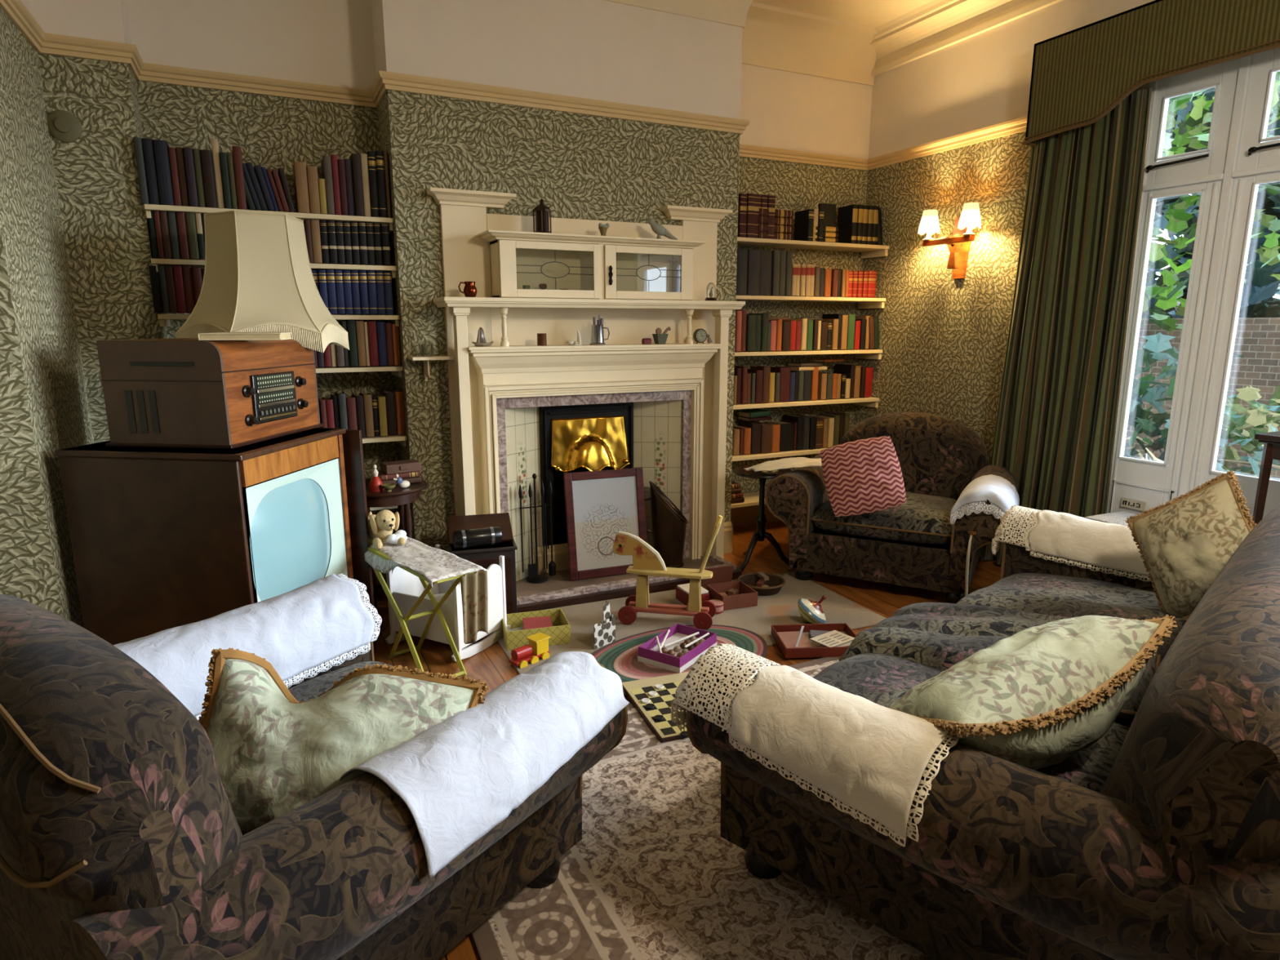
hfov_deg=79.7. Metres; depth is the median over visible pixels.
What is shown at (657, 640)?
stick
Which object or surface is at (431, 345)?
tumbler
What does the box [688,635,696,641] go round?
ball
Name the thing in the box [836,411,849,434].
book
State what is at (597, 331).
pewter tankard
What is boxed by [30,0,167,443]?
wall pier
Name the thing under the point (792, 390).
book
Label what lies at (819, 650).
box
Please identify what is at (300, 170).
book
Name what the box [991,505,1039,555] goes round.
lace trim
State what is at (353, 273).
book
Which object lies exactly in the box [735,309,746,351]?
book
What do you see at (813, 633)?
paper card
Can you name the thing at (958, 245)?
wall sconce
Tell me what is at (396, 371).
bookshelf
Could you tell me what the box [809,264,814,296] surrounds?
book
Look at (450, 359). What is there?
shelf
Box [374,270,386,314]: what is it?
book
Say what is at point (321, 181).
book
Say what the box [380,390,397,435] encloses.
book
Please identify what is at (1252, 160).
window
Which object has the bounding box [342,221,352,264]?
book
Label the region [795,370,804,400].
book
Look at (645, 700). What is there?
piece
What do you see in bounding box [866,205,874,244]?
book
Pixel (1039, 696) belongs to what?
floral cushion
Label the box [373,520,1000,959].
floor
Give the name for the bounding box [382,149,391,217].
book
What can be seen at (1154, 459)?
dry twigs
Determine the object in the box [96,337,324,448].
radiogram
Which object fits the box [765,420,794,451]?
book
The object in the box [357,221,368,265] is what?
book
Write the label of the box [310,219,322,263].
book
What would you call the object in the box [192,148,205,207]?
book
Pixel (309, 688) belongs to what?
seat cushion
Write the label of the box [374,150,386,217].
book
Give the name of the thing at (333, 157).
book
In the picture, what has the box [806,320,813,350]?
book
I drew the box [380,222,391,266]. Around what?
book
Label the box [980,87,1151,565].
curtain
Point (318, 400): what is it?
book
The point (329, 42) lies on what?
wall
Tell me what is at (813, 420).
book
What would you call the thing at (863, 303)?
bookshelf
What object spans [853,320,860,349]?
book
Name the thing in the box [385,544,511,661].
cradle
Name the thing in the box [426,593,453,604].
bedding
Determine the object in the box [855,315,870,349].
book
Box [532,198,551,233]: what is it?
lantern
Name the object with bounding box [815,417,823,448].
book
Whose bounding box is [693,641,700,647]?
ball
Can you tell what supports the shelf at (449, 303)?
attached to the mantelpiece
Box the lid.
[700,564,733,589]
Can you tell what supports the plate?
attached to the window at (1154, 483)
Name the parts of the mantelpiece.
post, crown moulding, surround frame, architrave, crown moulding, post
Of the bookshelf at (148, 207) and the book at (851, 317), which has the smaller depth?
the bookshelf at (148, 207)
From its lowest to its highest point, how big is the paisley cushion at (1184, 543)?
0.578 m
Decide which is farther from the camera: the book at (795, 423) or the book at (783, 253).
the book at (795, 423)
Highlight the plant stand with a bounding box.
[1252,431,1279,524]
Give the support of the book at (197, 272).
on the bookshelf at (164, 319)
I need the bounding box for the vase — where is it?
[598,222,609,235]
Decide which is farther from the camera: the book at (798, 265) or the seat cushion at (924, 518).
the book at (798, 265)
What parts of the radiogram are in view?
panel, knob, knob, dial panel, knob, knob, panel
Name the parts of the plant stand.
leg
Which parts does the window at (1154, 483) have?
panel moulding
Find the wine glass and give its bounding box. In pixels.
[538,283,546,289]
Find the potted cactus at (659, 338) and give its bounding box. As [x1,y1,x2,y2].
[652,326,671,344]
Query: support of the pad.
on the box at (682, 596)
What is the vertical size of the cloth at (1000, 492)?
0.279 m
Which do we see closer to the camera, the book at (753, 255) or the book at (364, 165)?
the book at (364, 165)
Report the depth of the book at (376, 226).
3.80 m
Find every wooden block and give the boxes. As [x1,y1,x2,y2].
[755,578,766,586]
[756,571,768,580]
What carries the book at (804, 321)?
on the bookshelf at (860, 353)
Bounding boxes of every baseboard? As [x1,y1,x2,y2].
[533,521,732,573]
[730,504,781,551]
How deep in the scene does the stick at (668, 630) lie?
3.40 m
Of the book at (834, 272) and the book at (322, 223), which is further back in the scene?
the book at (834, 272)
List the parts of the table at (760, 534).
leg, leg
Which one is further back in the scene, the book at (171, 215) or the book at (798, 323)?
the book at (798, 323)
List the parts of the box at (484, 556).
raised lid, panel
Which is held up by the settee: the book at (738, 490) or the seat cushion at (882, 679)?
the seat cushion at (882, 679)
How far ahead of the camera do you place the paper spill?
4.11 m
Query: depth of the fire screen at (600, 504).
4.33 m
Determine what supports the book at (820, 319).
on the book at (810, 322)
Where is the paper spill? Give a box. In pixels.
[592,316,595,324]
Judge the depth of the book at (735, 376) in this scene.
5.14 m
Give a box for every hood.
[551,414,624,420]
[551,416,629,471]
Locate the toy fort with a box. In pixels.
[593,600,615,649]
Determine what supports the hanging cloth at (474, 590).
hanging from the ironing board at (403, 628)
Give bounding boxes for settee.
[685,505,1279,959]
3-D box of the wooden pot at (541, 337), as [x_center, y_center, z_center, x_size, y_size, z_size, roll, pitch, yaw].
[-0.512,-0.733,3.999,0.052,0.062,0.051,-6,13,-25]
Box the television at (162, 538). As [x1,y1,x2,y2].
[54,427,377,646]
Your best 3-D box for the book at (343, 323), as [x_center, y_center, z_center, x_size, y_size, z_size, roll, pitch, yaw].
[-1.502,-0.694,3.894,0.022,0.223,0.168,-6,13,-25]
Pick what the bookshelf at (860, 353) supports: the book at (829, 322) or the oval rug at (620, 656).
the book at (829, 322)
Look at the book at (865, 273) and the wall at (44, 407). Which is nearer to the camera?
the wall at (44, 407)
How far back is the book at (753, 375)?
5.19 m
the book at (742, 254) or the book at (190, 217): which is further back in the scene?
the book at (742, 254)
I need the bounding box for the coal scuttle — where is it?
[644,480,688,568]
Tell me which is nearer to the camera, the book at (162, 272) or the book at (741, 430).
the book at (162, 272)
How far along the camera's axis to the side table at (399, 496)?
3.68 m
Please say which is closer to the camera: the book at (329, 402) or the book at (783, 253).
the book at (329, 402)
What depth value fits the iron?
4.23 m
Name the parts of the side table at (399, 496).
leg, leg, leg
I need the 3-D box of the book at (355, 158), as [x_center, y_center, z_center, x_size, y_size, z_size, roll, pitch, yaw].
[-1.402,-1.442,3.787,0.040,0.283,0.187,-6,13,-25]
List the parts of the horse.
leg, seat, leg, handle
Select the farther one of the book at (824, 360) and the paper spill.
the book at (824, 360)
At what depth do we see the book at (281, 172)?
3.59 m
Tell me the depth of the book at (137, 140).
3.33 m
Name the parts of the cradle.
corner post, corner post, corner post, corner post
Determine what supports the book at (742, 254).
on the bookshelf at (863, 303)
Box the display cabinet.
[477,229,706,300]
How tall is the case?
0.045 m
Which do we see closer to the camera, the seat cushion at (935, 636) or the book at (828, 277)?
the seat cushion at (935, 636)
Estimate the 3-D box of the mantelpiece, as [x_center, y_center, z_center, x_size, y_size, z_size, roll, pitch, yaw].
[-0.290,-0.451,4.228,1.856,2.095,0.298,-6,13,-25]
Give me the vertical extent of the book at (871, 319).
0.231 m
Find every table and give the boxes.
[364,478,427,626]
[732,465,797,571]
[1084,511,1138,526]
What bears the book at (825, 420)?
on the bookshelf at (817, 451)
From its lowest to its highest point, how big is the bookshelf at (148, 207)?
0.055 m
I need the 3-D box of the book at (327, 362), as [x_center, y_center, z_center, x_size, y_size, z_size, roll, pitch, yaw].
[-1.580,-0.629,3.861,0.030,0.110,0.155,-6,13,-25]
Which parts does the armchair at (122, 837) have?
arm, arm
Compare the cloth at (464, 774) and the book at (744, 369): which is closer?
the cloth at (464, 774)
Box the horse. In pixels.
[612,515,723,629]
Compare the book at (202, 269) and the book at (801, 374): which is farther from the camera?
the book at (801, 374)
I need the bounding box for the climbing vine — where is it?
[1140,71,1279,331]
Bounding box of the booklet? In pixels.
[522,615,552,629]
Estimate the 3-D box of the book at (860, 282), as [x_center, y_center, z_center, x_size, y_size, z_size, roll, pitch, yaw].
[1.526,-1.404,5.510,0.042,0.180,0.179,-6,13,-25]
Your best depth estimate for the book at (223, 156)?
3.47 m
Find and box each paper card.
[777,631,813,648]
[809,630,831,636]
[809,630,854,648]
[835,640,853,646]
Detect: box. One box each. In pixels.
[446,512,517,613]
[502,608,570,650]
[637,623,717,673]
[641,337,651,344]
[675,586,709,605]
[706,580,757,610]
[770,622,856,657]
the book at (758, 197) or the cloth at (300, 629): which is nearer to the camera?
the cloth at (300, 629)
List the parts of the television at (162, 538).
rail, folding door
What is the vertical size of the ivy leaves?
5.292 m
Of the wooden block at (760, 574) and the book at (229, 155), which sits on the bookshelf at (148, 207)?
the book at (229, 155)
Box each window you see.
[1106,57,1240,514]
[1177,47,1279,520]
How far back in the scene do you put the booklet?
3.58 m
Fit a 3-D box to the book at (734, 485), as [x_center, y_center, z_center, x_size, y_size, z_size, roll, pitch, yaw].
[0.571,0.034,5.294,0.174,0.032,0.178,-6,13,-25]
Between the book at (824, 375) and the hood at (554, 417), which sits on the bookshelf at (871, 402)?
the book at (824, 375)
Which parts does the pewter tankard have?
handle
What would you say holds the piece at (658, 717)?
on the board at (665, 730)
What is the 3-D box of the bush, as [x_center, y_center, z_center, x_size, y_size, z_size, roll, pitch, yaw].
[4.284,-0.050,5.052,1.303,1.158,1.437,-6,13,-25]
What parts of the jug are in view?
handle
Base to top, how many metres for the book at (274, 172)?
0.187 m
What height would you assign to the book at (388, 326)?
0.213 m
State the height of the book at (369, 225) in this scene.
0.213 m
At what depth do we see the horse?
3.73 m
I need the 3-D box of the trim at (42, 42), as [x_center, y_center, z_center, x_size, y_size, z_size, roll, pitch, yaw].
[-0.173,-1.929,3.861,4.770,0.068,1.490,-6,13,-25]
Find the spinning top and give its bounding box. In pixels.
[797,595,826,623]
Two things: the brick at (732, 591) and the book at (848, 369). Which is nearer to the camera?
the brick at (732, 591)
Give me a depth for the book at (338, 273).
3.76 m
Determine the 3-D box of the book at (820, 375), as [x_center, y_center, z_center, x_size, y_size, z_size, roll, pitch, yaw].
[1.244,-0.676,5.508,0.030,0.183,0.150,-6,13,-25]
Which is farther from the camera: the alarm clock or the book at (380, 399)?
the alarm clock
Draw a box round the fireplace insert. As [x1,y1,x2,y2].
[538,402,633,549]
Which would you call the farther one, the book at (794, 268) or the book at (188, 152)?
the book at (794, 268)
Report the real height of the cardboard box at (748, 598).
0.075 m
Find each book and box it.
[133,137,149,204]
[142,137,160,204]
[148,210,159,258]
[148,265,164,313]
[152,139,174,205]
[153,210,164,258]
[157,266,170,313]
[159,210,172,258]
[164,266,177,313]
[166,211,182,259]
[168,146,182,205]
[173,266,187,313]
[175,146,189,206]
[175,211,191,259]
[182,147,199,207]
[182,266,195,313]
[185,212,199,259]
[191,267,202,303]
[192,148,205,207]
[195,213,204,260]
[197,331,292,340]
[200,149,217,208]
[200,213,204,244]
[201,268,204,282]
[210,138,225,208]
[219,152,232,208]
[226,151,238,208]
[231,146,247,209]
[233,164,255,210]
[242,163,261,210]
[245,162,268,210]
[253,164,274,211]
[261,166,279,211]
[266,168,284,212]
[271,168,288,212]
[277,168,294,212]
[292,161,310,213]
[303,218,313,263]
[306,165,320,213]
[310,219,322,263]
[311,270,319,292]
[314,349,317,367]
[315,348,324,367]
[317,269,328,310]
[318,178,327,214]
[318,397,327,427]
[318,400,321,427]
[319,219,329,263]
[320,155,335,214]
[320,343,331,366]
[323,396,334,427]
[325,269,337,314]
[326,219,337,264]
[328,343,336,366]
[330,154,341,214]
[330,393,340,428]
[333,269,345,314]
[334,220,345,264]
[334,344,345,366]
[335,391,348,429]
[337,159,348,215]
[338,320,349,366]
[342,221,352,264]
[342,269,353,314]
[343,158,355,215]
[343,320,358,366]
[346,395,357,430]
[348,153,364,216]
[350,221,360,264]
[350,269,361,314]
[351,393,365,436]
[355,320,366,366]
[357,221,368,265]
[358,270,369,314]
[360,153,371,217]
[360,392,374,436]
[363,321,369,365]
[364,222,375,265]
[364,320,378,365]
[365,151,379,217]
[366,270,377,314]
[371,393,379,435]
[373,222,382,265]
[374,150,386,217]
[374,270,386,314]
[375,394,387,435]
[376,321,387,365]
[377,471,420,480]
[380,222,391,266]
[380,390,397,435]
[381,476,421,484]
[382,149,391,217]
[382,271,393,314]
[385,323,394,365]
[391,324,400,365]
[391,389,405,435]
[730,497,744,503]
[731,480,740,488]
[731,488,742,493]
[731,493,742,498]
[732,427,739,455]
[733,367,742,404]
[733,375,737,404]
[733,425,751,454]
[733,426,743,454]
[734,310,742,351]
[734,365,747,404]
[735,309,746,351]
[736,248,747,295]
[737,193,746,237]
[737,408,769,417]
[738,416,772,421]
[740,421,761,453]
[745,248,760,295]
[746,193,755,237]
[746,315,756,351]
[746,372,755,403]
[746,373,751,403]
[747,313,768,351]
[747,368,763,403]
[750,365,770,402]
[754,194,761,238]
[755,315,761,351]
[758,216,793,226]
[758,223,792,233]
[758,231,792,239]
[759,208,793,217]
[759,250,772,295]
[760,195,768,232]
[760,422,773,453]
[761,317,788,320]
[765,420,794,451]
[766,195,775,239]
[766,422,780,452]
[767,321,770,351]
[768,320,777,351]
[768,372,775,402]
[770,365,791,401]
[771,250,780,295]
[772,250,786,296]
[773,372,780,401]
[775,319,782,350]
[780,251,792,296]
[780,419,797,449]
[781,321,791,350]
[782,320,796,350]
[782,413,804,449]
[786,365,826,370]
[787,264,797,296]
[787,362,822,366]
[788,318,807,350]
[789,372,795,400]
[790,370,799,400]
[794,208,813,241]
[795,264,800,296]
[795,320,801,350]
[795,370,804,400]
[795,413,809,448]
[799,264,806,296]
[800,414,817,448]
[802,370,812,399]
[804,264,811,296]
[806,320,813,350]
[807,318,822,320]
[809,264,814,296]
[810,358,844,362]
[810,366,818,399]
[812,320,818,350]
[812,415,828,447]
[813,208,818,241]
[813,226,838,232]
[813,231,838,238]
[813,236,838,242]
[813,266,820,296]
[815,267,825,297]
[815,415,834,447]
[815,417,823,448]
[817,203,835,226]
[817,208,824,241]
[817,320,821,350]
[817,373,821,399]
[818,268,831,297]
[819,321,827,350]
[819,412,839,446]
[820,372,833,399]
[820,373,826,399]
[821,320,832,349]
[822,313,842,349]
[822,319,838,349]
[823,372,837,399]
[824,411,844,444]
[827,269,838,297]
[835,268,841,297]
[835,364,855,397]
[835,373,841,398]
[835,373,846,398]
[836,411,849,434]
[837,204,857,244]
[840,269,846,297]
[840,315,848,349]
[842,314,855,349]
[844,269,849,297]
[844,377,850,398]
[848,271,853,297]
[852,271,857,297]
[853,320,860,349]
[853,364,861,397]
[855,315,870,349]
[855,319,866,349]
[856,204,863,244]
[856,271,862,297]
[858,271,868,297]
[859,271,873,297]
[859,366,866,397]
[862,205,868,244]
[862,366,873,397]
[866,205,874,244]
[866,271,876,297]
[868,316,874,349]
[871,205,879,244]
[874,316,879,348]
[877,208,882,244]
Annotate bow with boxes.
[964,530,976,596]
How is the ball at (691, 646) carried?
in the box at (648, 653)
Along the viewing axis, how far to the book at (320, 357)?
3.78 m
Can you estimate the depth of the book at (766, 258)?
5.08 m
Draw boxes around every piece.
[640,697,650,703]
[644,703,654,709]
[648,690,657,696]
[653,715,663,720]
[654,684,663,688]
[680,730,688,737]
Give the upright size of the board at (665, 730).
0.015 m
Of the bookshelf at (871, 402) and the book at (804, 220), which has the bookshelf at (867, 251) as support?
the book at (804, 220)
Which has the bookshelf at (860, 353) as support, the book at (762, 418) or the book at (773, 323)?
the book at (773, 323)
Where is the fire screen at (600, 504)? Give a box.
[563,467,647,580]
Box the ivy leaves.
[1141,88,1279,318]
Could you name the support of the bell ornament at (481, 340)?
on the mantelpiece
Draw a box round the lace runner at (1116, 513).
[1085,511,1137,525]
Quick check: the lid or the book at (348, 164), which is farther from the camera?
the lid
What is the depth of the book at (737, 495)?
5.26 m
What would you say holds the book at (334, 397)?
on the bookshelf at (402, 438)
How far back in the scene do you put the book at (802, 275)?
5.21 m
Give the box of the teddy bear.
[368,509,405,549]
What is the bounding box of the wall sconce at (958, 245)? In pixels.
[917,202,982,279]
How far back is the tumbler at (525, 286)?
3.95 m
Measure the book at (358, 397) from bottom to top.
0.211 m
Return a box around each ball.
[661,647,667,653]
[666,649,675,656]
[673,645,681,652]
[676,652,684,657]
[679,642,686,648]
[681,648,688,654]
[684,639,691,644]
[686,644,694,650]
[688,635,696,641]
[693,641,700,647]
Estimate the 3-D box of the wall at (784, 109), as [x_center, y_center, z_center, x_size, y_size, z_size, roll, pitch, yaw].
[1.025,-1.360,5.472,1.535,3.380,0.100,-6,13,-25]
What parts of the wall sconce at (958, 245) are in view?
lamp shade, arm, lamp shade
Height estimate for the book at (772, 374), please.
0.200 m
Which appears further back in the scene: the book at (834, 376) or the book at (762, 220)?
the book at (834, 376)
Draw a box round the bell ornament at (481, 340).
[471,327,493,346]
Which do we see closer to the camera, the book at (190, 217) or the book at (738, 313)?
the book at (190, 217)
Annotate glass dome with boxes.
[704,282,717,301]
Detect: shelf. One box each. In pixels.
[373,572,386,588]
[408,355,453,381]
[433,297,745,309]
[467,342,721,373]
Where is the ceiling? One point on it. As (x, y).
(870, 13)
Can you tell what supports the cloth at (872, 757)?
on the settee
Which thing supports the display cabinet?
on the mantelpiece
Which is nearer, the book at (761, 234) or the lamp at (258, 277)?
the lamp at (258, 277)
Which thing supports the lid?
on the rug at (782, 607)
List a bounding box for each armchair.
[0,593,627,959]
[764,412,1017,604]
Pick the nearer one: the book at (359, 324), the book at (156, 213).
the book at (156, 213)
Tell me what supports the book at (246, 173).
on the bookshelf at (148, 207)
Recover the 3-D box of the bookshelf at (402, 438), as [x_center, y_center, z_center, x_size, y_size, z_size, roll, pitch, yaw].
[-1.751,-0.182,3.910,1.045,0.055,0.308,-6,13,-25]
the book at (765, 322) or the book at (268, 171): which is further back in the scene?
the book at (765, 322)
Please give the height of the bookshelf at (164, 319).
0.055 m
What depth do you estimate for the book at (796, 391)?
5.36 m
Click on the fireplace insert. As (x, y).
(574, 438)
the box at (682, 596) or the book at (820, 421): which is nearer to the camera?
the box at (682, 596)
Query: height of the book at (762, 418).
0.020 m
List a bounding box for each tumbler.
[421,344,432,356]
[522,284,529,288]
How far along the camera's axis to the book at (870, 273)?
5.46 m
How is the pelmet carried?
attached to the wall
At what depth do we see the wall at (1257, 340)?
6.42 m
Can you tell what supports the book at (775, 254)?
on the bookshelf at (863, 303)
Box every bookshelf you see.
[143,204,393,232]
[151,258,396,279]
[157,314,399,326]
[315,364,402,377]
[362,434,407,446]
[369,502,411,511]
[730,492,765,508]
[732,447,829,461]
[733,396,879,409]
[734,349,882,359]
[736,295,885,308]
[737,236,888,258]
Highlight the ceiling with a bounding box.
[752,0,933,27]
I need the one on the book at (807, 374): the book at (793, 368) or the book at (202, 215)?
the book at (793, 368)
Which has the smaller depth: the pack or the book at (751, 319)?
the pack
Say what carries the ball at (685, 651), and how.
in the box at (648, 653)
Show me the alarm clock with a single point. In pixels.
(700, 335)
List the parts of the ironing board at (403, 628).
leg, leg, leg, leg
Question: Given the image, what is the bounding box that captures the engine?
[508,632,551,668]
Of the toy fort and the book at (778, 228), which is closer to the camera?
the toy fort
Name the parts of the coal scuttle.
handle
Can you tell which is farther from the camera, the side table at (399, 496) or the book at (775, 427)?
the book at (775, 427)
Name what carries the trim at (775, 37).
attached to the wall at (582, 166)
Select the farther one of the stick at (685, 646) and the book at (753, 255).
the book at (753, 255)
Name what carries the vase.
on the display cabinet
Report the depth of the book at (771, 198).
5.01 m
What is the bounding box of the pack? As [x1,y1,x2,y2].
[507,626,524,631]
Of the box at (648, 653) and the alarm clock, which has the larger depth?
the alarm clock
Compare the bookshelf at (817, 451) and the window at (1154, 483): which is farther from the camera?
the bookshelf at (817, 451)
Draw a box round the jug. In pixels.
[457,281,477,297]
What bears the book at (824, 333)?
on the bookshelf at (860, 353)
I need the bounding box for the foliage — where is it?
[1123,332,1252,471]
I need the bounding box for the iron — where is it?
[518,473,555,583]
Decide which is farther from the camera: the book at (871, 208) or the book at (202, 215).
the book at (871, 208)
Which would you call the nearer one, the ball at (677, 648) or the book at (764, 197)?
the ball at (677, 648)
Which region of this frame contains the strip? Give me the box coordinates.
[795,626,804,647]
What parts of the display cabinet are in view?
door, crown moulding, door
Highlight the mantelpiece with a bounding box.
[408,186,745,581]
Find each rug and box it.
[471,656,934,959]
[492,571,887,674]
[591,624,767,695]
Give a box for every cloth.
[113,573,382,719]
[338,651,629,878]
[364,537,484,589]
[459,570,488,644]
[721,664,964,846]
[743,457,822,471]
[950,474,1019,524]
[1023,510,1152,582]
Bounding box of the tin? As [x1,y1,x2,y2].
[452,526,502,548]
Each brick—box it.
[719,592,727,596]
[727,588,738,595]
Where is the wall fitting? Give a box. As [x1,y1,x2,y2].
[46,110,82,142]
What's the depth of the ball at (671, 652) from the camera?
3.31 m
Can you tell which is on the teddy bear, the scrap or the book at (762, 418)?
the scrap
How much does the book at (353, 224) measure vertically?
0.210 m
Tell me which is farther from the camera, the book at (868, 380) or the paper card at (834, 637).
the book at (868, 380)
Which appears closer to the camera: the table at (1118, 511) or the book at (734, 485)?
the table at (1118, 511)
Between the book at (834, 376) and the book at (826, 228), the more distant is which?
the book at (834, 376)
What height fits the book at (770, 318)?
0.020 m
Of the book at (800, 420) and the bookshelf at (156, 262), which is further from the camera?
the book at (800, 420)
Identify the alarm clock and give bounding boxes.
[693,328,706,343]
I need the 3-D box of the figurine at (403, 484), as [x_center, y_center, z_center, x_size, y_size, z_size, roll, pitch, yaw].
[-1.135,0.004,3.650,0.035,0.074,0.084,11,16,43]
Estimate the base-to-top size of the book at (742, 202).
0.267 m
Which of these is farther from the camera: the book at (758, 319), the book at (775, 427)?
the book at (775, 427)
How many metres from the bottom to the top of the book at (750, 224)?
0.271 m
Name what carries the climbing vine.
attached to the wall at (1257, 340)
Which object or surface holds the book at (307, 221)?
on the bookshelf at (156, 262)
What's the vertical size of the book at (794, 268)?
0.206 m
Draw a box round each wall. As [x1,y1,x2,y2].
[0,0,93,627]
[0,462,23,599]
[126,0,399,533]
[370,0,742,551]
[731,63,872,493]
[853,0,1155,465]
[1124,317,1279,478]
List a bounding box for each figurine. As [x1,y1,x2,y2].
[368,464,383,491]
[392,473,409,488]
[567,330,581,345]
[646,217,677,239]
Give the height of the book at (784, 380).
0.235 m
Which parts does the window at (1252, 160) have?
panel moulding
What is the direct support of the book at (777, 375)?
on the bookshelf at (871, 402)
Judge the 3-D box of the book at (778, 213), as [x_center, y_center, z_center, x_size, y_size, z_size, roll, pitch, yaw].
[0.862,-1.765,5.094,0.270,0.046,0.159,-6,13,-25]
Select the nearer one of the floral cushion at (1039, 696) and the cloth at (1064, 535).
the floral cushion at (1039, 696)
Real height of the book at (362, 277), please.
0.214 m
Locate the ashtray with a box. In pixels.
[761,470,778,474]
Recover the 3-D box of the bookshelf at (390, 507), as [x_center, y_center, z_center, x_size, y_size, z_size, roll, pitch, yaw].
[-1.751,0.166,3.981,1.045,0.055,0.308,-6,13,-25]
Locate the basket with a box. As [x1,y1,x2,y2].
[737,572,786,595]
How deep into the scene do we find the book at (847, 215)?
5.36 m
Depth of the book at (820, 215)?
5.19 m
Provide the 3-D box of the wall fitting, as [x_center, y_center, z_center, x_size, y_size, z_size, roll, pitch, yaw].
[-2.404,-1.478,3.197,0.124,0.124,0.032,-6,13,-25]
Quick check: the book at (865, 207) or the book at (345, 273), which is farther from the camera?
the book at (865, 207)
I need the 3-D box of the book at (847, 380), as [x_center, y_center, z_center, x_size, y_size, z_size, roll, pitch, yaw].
[1.475,-0.676,5.621,0.042,0.139,0.158,-6,13,-25]
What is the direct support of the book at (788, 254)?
on the bookshelf at (863, 303)
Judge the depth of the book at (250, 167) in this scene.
3.53 m
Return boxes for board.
[367,538,480,676]
[622,671,696,742]
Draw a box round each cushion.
[198,647,488,835]
[288,661,391,702]
[811,491,956,544]
[813,653,1129,792]
[820,435,906,516]
[840,602,1157,724]
[886,614,1177,770]
[955,573,1186,663]
[1124,470,1257,621]
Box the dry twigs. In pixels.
[1124,432,1279,480]
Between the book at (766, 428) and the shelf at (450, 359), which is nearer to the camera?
the shelf at (450, 359)
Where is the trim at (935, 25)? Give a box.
[869,0,1062,75]
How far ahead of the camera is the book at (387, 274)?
3.86 m
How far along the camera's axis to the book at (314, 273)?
3.71 m
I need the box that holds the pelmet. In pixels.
[1022,0,1279,146]
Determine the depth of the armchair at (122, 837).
1.19 m
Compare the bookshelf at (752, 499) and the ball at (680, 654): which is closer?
the ball at (680, 654)
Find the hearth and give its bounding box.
[515,552,742,613]
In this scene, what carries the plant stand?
on the floor
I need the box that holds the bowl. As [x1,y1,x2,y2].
[381,483,395,491]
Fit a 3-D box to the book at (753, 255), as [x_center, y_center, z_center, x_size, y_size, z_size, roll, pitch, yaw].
[0.720,-1.377,5.103,0.092,0.289,0.156,-6,13,-25]
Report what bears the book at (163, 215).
on the bookshelf at (156, 262)
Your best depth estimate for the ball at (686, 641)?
3.42 m
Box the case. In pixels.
[380,459,421,474]
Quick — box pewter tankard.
[590,324,609,345]
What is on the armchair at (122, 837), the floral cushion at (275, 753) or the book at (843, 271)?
the floral cushion at (275, 753)
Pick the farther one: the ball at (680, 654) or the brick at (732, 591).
the brick at (732, 591)
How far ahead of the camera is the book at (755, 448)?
5.28 m
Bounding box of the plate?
[1120,497,1145,511]
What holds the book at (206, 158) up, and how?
on the bookshelf at (148, 207)
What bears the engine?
on the rug at (782, 607)
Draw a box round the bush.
[1163,385,1279,477]
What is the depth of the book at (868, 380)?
5.63 m
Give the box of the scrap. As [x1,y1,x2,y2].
[386,529,407,543]
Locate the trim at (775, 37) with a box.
[604,0,877,85]
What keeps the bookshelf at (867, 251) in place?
attached to the wall at (784, 109)
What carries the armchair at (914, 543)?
on the floor
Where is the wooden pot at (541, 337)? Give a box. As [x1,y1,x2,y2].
[536,333,546,345]
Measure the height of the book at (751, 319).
0.237 m
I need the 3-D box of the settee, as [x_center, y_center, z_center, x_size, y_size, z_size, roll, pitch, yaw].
[1.364,0.525,2.355,1.366,0.930,2.425,11,16,43]
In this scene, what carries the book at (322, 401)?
on the bookshelf at (402, 438)
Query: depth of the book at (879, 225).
5.42 m
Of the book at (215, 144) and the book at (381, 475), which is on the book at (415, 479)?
the book at (381, 475)
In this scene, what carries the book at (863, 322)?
on the bookshelf at (860, 353)
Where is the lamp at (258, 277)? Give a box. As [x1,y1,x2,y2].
[174,210,349,352]
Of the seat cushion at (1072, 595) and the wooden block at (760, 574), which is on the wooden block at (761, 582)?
the wooden block at (760, 574)
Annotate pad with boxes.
[676,582,708,595]
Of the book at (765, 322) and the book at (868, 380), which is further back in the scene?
the book at (868, 380)
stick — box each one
[655,635,662,653]
[657,629,670,651]
[663,631,699,647]
[684,632,709,648]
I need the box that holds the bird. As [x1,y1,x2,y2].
[706,334,712,343]
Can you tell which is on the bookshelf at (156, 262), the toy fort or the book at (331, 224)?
the book at (331, 224)
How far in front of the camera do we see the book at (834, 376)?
5.50 m
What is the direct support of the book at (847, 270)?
on the bookshelf at (863, 303)
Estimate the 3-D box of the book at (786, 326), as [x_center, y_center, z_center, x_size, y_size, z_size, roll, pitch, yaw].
[0.965,-0.999,5.310,0.064,0.195,0.187,-6,13,-25]
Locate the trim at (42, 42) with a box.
[0,0,1027,170]

